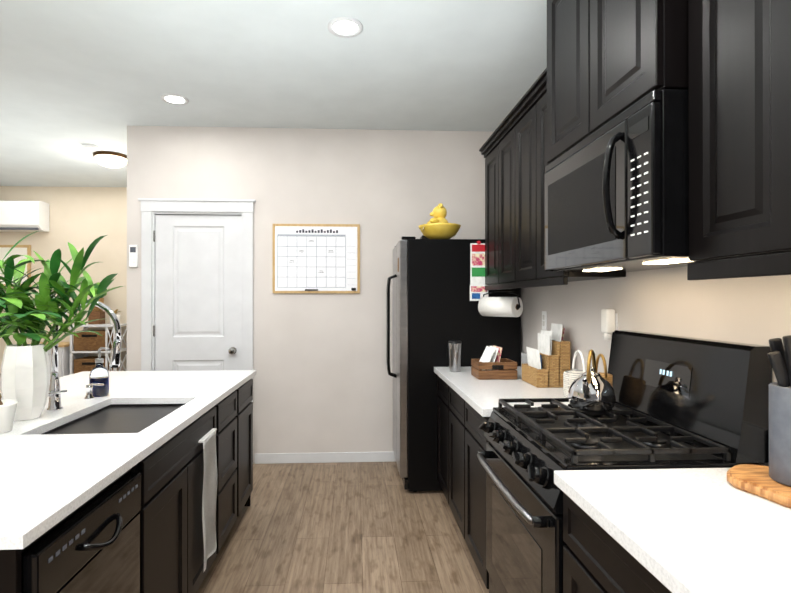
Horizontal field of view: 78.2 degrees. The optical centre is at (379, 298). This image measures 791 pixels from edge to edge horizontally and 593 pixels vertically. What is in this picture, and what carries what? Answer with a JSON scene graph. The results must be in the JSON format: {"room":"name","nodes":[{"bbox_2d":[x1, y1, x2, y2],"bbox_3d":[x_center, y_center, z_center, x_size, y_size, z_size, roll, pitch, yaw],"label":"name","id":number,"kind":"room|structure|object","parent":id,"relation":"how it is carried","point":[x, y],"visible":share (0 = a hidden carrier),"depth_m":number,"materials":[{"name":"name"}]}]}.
{"room":"kitchen","nodes":[
{"label":"kitchen","id":0,"kind":"room"},
{"bbox_2d":[0,186,126,392],"bbox_3d":[-2.387,-0.021,6.451,6.580,2.860,0.120,0,0,-3],"label":"wall","id":1,"kind":"structure","parent":0,"point":[80,218],"depth_m":6.32,"materials":[{"name":"paint"}]},
{"bbox_2d":[0,245,30,286],"bbox_3d":[-4.911,-0.422,6.249,0.820,0.540,0.040,0,0,-3],"label":"picture frame","id":2,"kind":"object","parent":1,"relation":"attached to","point":[19,249],"visible":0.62,"depth_m":6.25,"materials":[{"name":"brown wood"}]},
{"bbox_2d":[0,201,48,231],"bbox_3d":[-4.841,-1.047,6.162,1.150,0.370,0.225,0,0,-3],"label":"air conditioner","id":3,"kind":"object","parent":1,"relation":"in","point":[24,216],"visible":0.98,"depth_m":6.08,"materials":[{"name":"white plastic"}]},
{"bbox_2d":[0,0,546,186],"bbox_3d":[-2.109,-1.512,1.862,6.700,0.100,9.320,0,0,-3],"label":"ceiling","id":4,"kind":"structure","parent":0,"point":[76,75],"depth_m":3.10,"materials":[{"name":"paint"}]},
{"bbox_2d":[83,144,98,150],"bbox_3d":[-2.751,-1.438,4.635,0.130,0.036,0.130,0,0,-3],"label":"smoke detector","id":5,"kind":"object","parent":4,"relation":"attached to","point":[90,147],"visible":1,"depth_m":4.60,"materials":[{"name":"white plastic"}]},
{"bbox_2d":[93,151,126,167],"bbox_3d":[-2.726,-1.397,4.946,0.330,0.116,0.330,0,0,-3],"label":"flush ceiling light","id":6,"kind":"object","parent":4,"relation":"attached to","point":[110,159],"visible":0.94,"depth_m":4.85,"materials":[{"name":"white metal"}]},
{"bbox_2d":[161,94,188,104],"bbox_3d":[-1.494,-1.454,3.553,0.190,0.008,0.190,0,0,-3],"label":"recessed light","id":7,"kind":"object","parent":4,"relation":"in","point":[175,99],"visible":1,"depth_m":3.55,"materials":[{"name":"white paint"}]},
{"bbox_2d":[328,17,362,37],"bbox_3d":[-0.182,-1.456,2.615,0.190,0.008,0.190,0,0,-3],"label":"recessed light","id":8,"kind":"object","parent":4,"relation":"in","point":[346,27],"visible":1,"depth_m":2.61,"materials":[{"name":"white paint"}]},
{"bbox_2d":[127,126,492,462],"bbox_3d":[-0.559,-0.027,4.225,3.140,2.860,0.120,0,0,-3],"label":"wall","id":9,"kind":"structure","parent":0,"point":[322,381],"depth_m":4.15,"materials":[{"name":"paint"}]},
{"bbox_2d":[129,245,137,266],"bbox_3d":[-2.064,-0.357,4.082,0.070,0.190,0.022,0,0,-3],"label":"remote","id":10,"kind":"object","parent":9,"relation":"attached to","point":[133,255],"visible":0.96,"depth_m":4.07,"materials":[{"name":"plastic"}]},
{"bbox_2d":[138,198,255,401],"bbox_3d":[-1.538,0.282,4.160,0.970,2.242,0.153,0,0,-3],"label":"door frame","id":11,"kind":"structure","parent":9,"relation":"attached to","point":[151,208],"depth_m":4.10,"materials":[{"name":"white paint"}]},
{"bbox_2d":[153,215,240,370],"bbox_3d":[-1.541,0.344,4.114,0.731,2.102,0.101,0,0,-3],"label":"pantry door","id":12,"kind":"structure","parent":9,"relation":"in","point":[197,326],"depth_m":4.13,"materials":[{"name":"white paint"}]},
{"bbox_2d":[273,224,359,292],"bbox_3d":[-0.537,-0.340,4.149,0.742,0.593,0.032,0,0,-3],"label":"wall calendar","id":13,"kind":"object","parent":9,"relation":"attached to","point":[316,258],"visible":1,"depth_m":4.14,"materials":[{"name":"white paper"}]},
{"bbox_2d":[254,452,395,463],"bbox_3d":[-0.025,1.361,4.180,2.073,0.085,0.012,0,0,-3],"label":"baseboard","id":14,"kind":"structure","parent":9,"relation":"attached to","point":[274,458],"depth_m":4.14,"materials":[{"name":"white paint"}]},
{"bbox_2d":[197,462,488,592],"bbox_3d":[-2.109,1.448,1.855,6.700,0.100,9.320,0,0,-3],"label":"floor","id":15,"kind":"structure","parent":0,"point":[357,527],"depth_m":2.84,"materials":[{"name":"brown wood"}]},
{"bbox_2d":[27,342,82,377],"bbox_3d":[-4.100,0.983,6.042,0.590,0.850,0.468,0,0,-3],"label":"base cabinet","id":16,"kind":"object","parent":15,"relation":"on","point":[63,358],"visible":0.06,"depth_m":5.89,"materials":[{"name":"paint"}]},
{"bbox_2d":[70,323,126,374],"bbox_3d":[-3.508,0.866,6.120,0.550,1.085,0.370,0,0,-3],"label":"stand","id":17,"kind":"object","parent":15,"relation":"on","point":[86,343],"visible":0.29,"depth_m":5.94,"materials":[{"name":"white paint"}]},
{"bbox_2d":[88,282,106,323],"bbox_3d":[-3.566,0.058,6.136,0.214,0.528,0.230,0,0,-3],"label":"potted plant","id":18,"kind":"object","parent":17,"relation":"on","point":[97,313],"visible":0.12,"depth_m":6.07,"materials":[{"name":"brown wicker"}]},
{"bbox_2d":[109,309,120,323],"bbox_3d":[-3.322,0.225,6.123,0.191,0.195,0.218,0,0,-3],"label":"plant","id":19,"kind":"object","parent":17,"relation":"on","point":[117,315],"visible":0.44,"depth_m":6.10,"materials":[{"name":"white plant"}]},
{"bbox_2d":[0,375,254,592],"bbox_3d":[-1.310,0.961,2.124,1.122,0.875,2.296,0,0,-3],"label":"kitchen island","id":20,"kind":"object","parent":15,"relation":"on","point":[137,482],"depth_m":1.73,"materials":[{"name":"black"}]},
{"bbox_2d":[21,472,140,592],"bbox_3d":[-1.050,0.925,1.288,0.682,0.742,0.517,0,0,-3],"label":"dishwasher","id":21,"kind":"object","parent":20,"relation":"in","point":[95,548],"depth_m":1.28,"materials":[{"name":"black metal"}]},
{"bbox_2d":[0,371,255,550],"bbox_3d":[-1.356,0.519,2.123,1.149,0.069,2.320,0,0,-3],"label":"island countertop","id":22,"kind":"structure","parent":20,"relation":"on","point":[43,478],"depth_m":1.60,"materials":[{"name":"white stone"}]},
{"bbox_2d":[0,292,61,433],"bbox_3d":[-1.405,0.225,1.690,0.566,0.514,0.354,0,0,-3],"label":"potted plant","id":23,"kind":"object","parent":22,"relation":"on","point":[8,407],"visible":1,"depth_m":1.74,"materials":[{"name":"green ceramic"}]},
{"bbox_2d":[0,230,122,420],"bbox_3d":[-1.409,0.090,2.074,0.742,0.786,0.374,0,0,-3],"label":"potted plant","id":24,"kind":"object","parent":22,"relation":"on","point":[25,376],"visible":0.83,"depth_m":1.97,"materials":[{"name":"green plant"}]},
{"bbox_2d":[44,299,123,410],"bbox_3d":[-1.288,0.244,2.109,0.313,0.482,0.097,0,0,-3],"label":"faucet","id":25,"kind":"object","parent":22,"relation":"on","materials":[{"name":"silver metal"}]},
{"bbox_2d":[89,347,109,396],"bbox_3d":[-1.386,0.362,2.423,0.104,0.244,0.086,0,0,-3],"label":"soap bottle","id":26,"kind":"object","parent":22,"relation":"on","point":[99,372],"visible":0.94,"depth_m":2.40,"materials":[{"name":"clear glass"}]},
{"bbox_2d":[40,403,183,434],"bbox_3d":[-1.087,0.629,2.056,0.462,0.229,0.692,0,0,-3],"label":"sink","id":27,"kind":"object","parent":22,"relation":"in","point":[117,416],"depth_m":2.12,"materials":[{"name":"grey metal"}]},
{"bbox_2d":[198,428,216,571],"bbox_3d":[-0.800,0.920,2.259,0.049,0.578,0.230,0,0,-3],"label":"towel","id":28,"kind":"object","parent":20,"relation":"hanging from","point":[207,459],"depth_m":2.22,"materials":[{"name":"fabric"}]},
{"bbox_2d":[437,376,445,496],"bbox_3d":[0.738,0.964,3.264,0.632,0.875,0.443,0,0,-3],"label":"base cabinet","id":29,"kind":"object","parent":15,"relation":"on","point":[441,388],"depth_m":3.32,"materials":[{"name":"black wood"}]},
{"bbox_2d":[386,236,520,491],"bbox_3d":[0.532,0.478,3.842,0.955,1.848,0.710,0,0,-3],"label":"fridge","id":30,"kind":"object","parent":15,"relation":"on","point":[439,290],"visible":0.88,"depth_m":3.49,"materials":[{"name":"metal"}]},
{"bbox_2d":[419,203,460,238],"bbox_3d":[0.457,-0.581,3.684,0.320,0.265,0.320,0,0,-3],"label":"bowl","id":31,"kind":"object","parent":30,"relation":"on","point":[438,226],"visible":1,"depth_m":3.60,"materials":[{"name":"ceramic"}]},
{"bbox_2d":[446,388,461,532],"bbox_3d":[0.759,0.963,2.821,0.632,0.875,0.444,0,0,-3],"label":"base cabinet","id":32,"kind":"object","parent":15,"relation":"on","point":[453,401],"depth_m":2.88,"materials":[{"name":"black wood"}]},
{"bbox_2d":[462,400,489,588],"bbox_3d":[0.780,0.961,2.378,0.632,0.875,0.444,0,0,-3],"label":"base cabinet","id":33,"kind":"object","parent":15,"relation":"on","point":[474,440],"depth_m":2.40,"materials":[{"name":"black wood"}]},
{"bbox_2d":[434,364,569,415],"bbox_3d":[0.748,0.504,2.821,0.654,0.037,1.339,0,0,-3],"label":"countertop","id":34,"kind":"structure","parent":33,"relation":"on","point":[482,395],"depth_m":2.60,"materials":[{"name":"white stone"}]},
{"bbox_2d":[448,340,461,371],"bbox_3d":[0.503,0.383,3.243,0.090,0.206,0.090,0,0,-3],"label":"tumbler","id":35,"kind":"object","parent":34,"relation":"on","point":[454,349],"visible":1,"depth_m":3.21,"materials":[{"name":"silver metal"}]},
{"bbox_2d":[471,345,516,379],"bbox_3d":[0.707,0.390,3.008,0.235,0.191,0.190,0,0,-3],"label":"crate","id":36,"kind":"object","parent":34,"relation":"on","point":[491,364],"visible":1,"depth_m":2.92,"materials":[{"name":"brown wood"}]},
{"bbox_2d":[522,323,569,387],"bbox_3d":[0.944,0.314,2.769,0.185,0.341,0.250,0,0,-3],"label":"holder","id":37,"kind":"object","parent":34,"relation":"on","point":[547,365],"visible":0.98,"depth_m":2.68,"materials":[{"name":"wicker"}]},
{"bbox_2d":[563,350,586,397],"bbox_3d":[0.962,0.366,2.344,0.140,0.236,0.140,0,0,-3],"label":"basket","id":38,"kind":"object","parent":34,"relation":"on","point":[570,376],"visible":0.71,"depth_m":2.32,"materials":[{"name":"wicker"}]},
{"bbox_2d":[596,354,612,386],"bbox_3d":[0.943,0.334,2.068,0.090,0.201,0.096,0,0,-3],"label":"rattan basket","id":39,"kind":"object","parent":34,"relation":"on","point":[605,375],"visible":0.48,"depth_m":2.04,"materials":[{"name":"wicker"}]},
{"bbox_2d":[563,496,669,592],"bbox_3d":[0.842,0.958,1.077,0.632,0.875,0.602,0,0,-3],"label":"base cabinet","id":40,"kind":"object","parent":15,"relation":"on","point":[592,562],"depth_m":1.18,"materials":[{"name":"black wood"}]},
{"bbox_2d":[554,468,790,592],"bbox_3d":[0.874,0.498,0.158,0.654,0.037,2.450,0,0,-3],"label":"countertop","id":41,"kind":"structure","parent":40,"relation":"on","point":[690,530],"depth_m":1.04,"materials":[{"name":"white stone"}]},
{"bbox_2d":[727,464,790,507],"bbox_3d":[1.013,0.467,1.208,0.223,0.028,0.259,0,0,-3],"label":"wood board","id":42,"kind":"object","parent":41,"relation":"on","point":[757,480],"visible":0.94,"depth_m":1.20,"materials":[{"name":"brown wood"}]},
{"bbox_2d":[767,335,790,486],"bbox_3d":[1.029,0.255,1.196,0.136,0.392,0.122,0,0,-3],"label":"knife block","id":43,"kind":"object","parent":42,"relation":"on","point":[779,355],"visible":1,"depth_m":1.19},
{"bbox_2d":[477,330,771,592],"bbox_3d":[0.768,0.768,1.767,0.702,1.258,0.757,0,0,-3],"label":"range","id":44,"kind":"object","parent":15,"relation":"on","point":[685,402],"visible":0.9,"depth_m":1.60,"materials":[{"name":"metal"}]},
{"bbox_2d":[568,349,615,411],"bbox_3d":[0.846,0.319,1.928,0.176,0.232,0.196,0,0,-3],"label":"kettle","id":45,"kind":"object","parent":44,"relation":"on","point":[591,389],"visible":1,"depth_m":1.88,"materials":[{"name":"silver metal"}]},
{"bbox_2d":[521,266,790,465],"bbox_3d":[1.177,-0.032,2.015,0.120,2.860,9.320,0,0,-3],"label":"wall","id":46,"kind":"structure","parent":0,"point":[746,310],"depth_m":1.93,"materials":[{"name":"paint"}]},
{"bbox_2d":[483,140,494,287],"bbox_3d":[0.908,-0.562,3.332,0.285,0.937,0.332,0,0,-3],"label":"upper cabinet","id":47,"kind":"object","parent":46,"relation":"attached to","point":[489,155],"depth_m":3.36,"materials":[{"name":"black wood"}]},
{"bbox_2d":[511,100,530,283],"bbox_3d":[0.940,-0.564,2.669,0.285,0.937,0.332,0,0,-3],"label":"upper cabinet","id":48,"kind":"object","parent":46,"relation":"attached to","point":[513,149],"depth_m":2.75,"materials":[{"name":"black wood"}]},
{"bbox_2d":[495,124,550,287],"bbox_3d":[0.924,-0.563,3.000,0.285,0.937,0.332,0,0,-3],"label":"upper cabinet","id":49,"kind":"object","parent":46,"relation":"attached to","point":[503,141],"depth_m":3.07,"materials":[{"name":"black wood"}]},
{"bbox_2d":[478,291,522,316],"bbox_3d":[0.825,0.037,3.320,0.136,0.174,0.320,0,0,-41],"label":"paper towel holder","id":50,"kind":"object","parent":49,"relation":"attached to","point":[501,306],"visible":1,"depth_m":3.26,"materials":[{"name":"paper"}]},
{"bbox_2d":[542,311,546,329],"bbox_3d":[1.060,0.141,3.125,0.008,0.120,0.070,0,0,-3],"label":"electrical outlet plate","id":51,"kind":"object","parent":46,"relation":"attached to","point":[544,320],"visible":1,"depth_m":3.11,"materials":[{"name":"white plastic"}]},
{"bbox_2d":[522,352,577,369],"bbox_3d":[1.064,0.436,2.836,0.020,0.100,1.339,0,0,-3],"label":"backsplash","id":52,"kind":"structure","parent":46,"relation":"attached to","point":[524,355],"depth_m":3.43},
{"bbox_2d":[531,80,625,283],"bbox_3d":[0.956,-0.565,2.337,0.285,0.937,0.332,0,0,-3],"label":"upper cabinet","id":53,"kind":"object","parent":46,"relation":"attached to","point":[539,275],"depth_m":2.44,"materials":[{"name":"black wood"}]},
{"bbox_2d":[601,309,617,339],"bbox_3d":[1.079,0.120,2.285,0.050,0.143,0.070,0,0,-3],"label":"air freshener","id":54,"kind":"object","parent":46,"relation":"attached to","point":[609,322],"visible":0.9,"depth_m":2.26,"materials":[{"name":"white plastic"}]},
{"bbox_2d":[547,0,688,162],"bbox_3d":[0.921,-0.996,1.766,0.408,0.807,0.794,0,0,-3],"label":"upper cabinet","id":55,"kind":"object","parent":46,"relation":"attached to","point":[608,61],"visible":0.62,"depth_m":1.66,"materials":[{"name":"black wood"}]},
{"bbox_2d":[545,89,694,271],"bbox_3d":[0.906,-0.351,1.762,0.438,0.473,0.791,0,0,-3],"label":"over-the-range microwave","id":56,"kind":"object","parent":55,"relation":"attached to","point":[616,193],"visible":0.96,"depth_m":1.51,"materials":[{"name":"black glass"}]},
{"bbox_2d":[687,0,790,267],"bbox_3d":[1.010,-0.730,1.198,0.285,1.262,0.336,0,0,-3],"label":"upper cabinet","id":57,"kind":"object","parent":46,"relation":"attached to","point":[739,58],"depth_m":1.19,"materials":[{"name":"black wood"}]},
{"bbox_2d":[783,0,790,259],"bbox_3d":[1.026,-0.731,0.862,0.285,1.262,0.337,0,0,-3],"label":"upper cabinet","id":58,"kind":"object","parent":46,"relation":"attached to","point":[786,3],"depth_m":1.04,"materials":[{"name":"black wood"}]}
]}

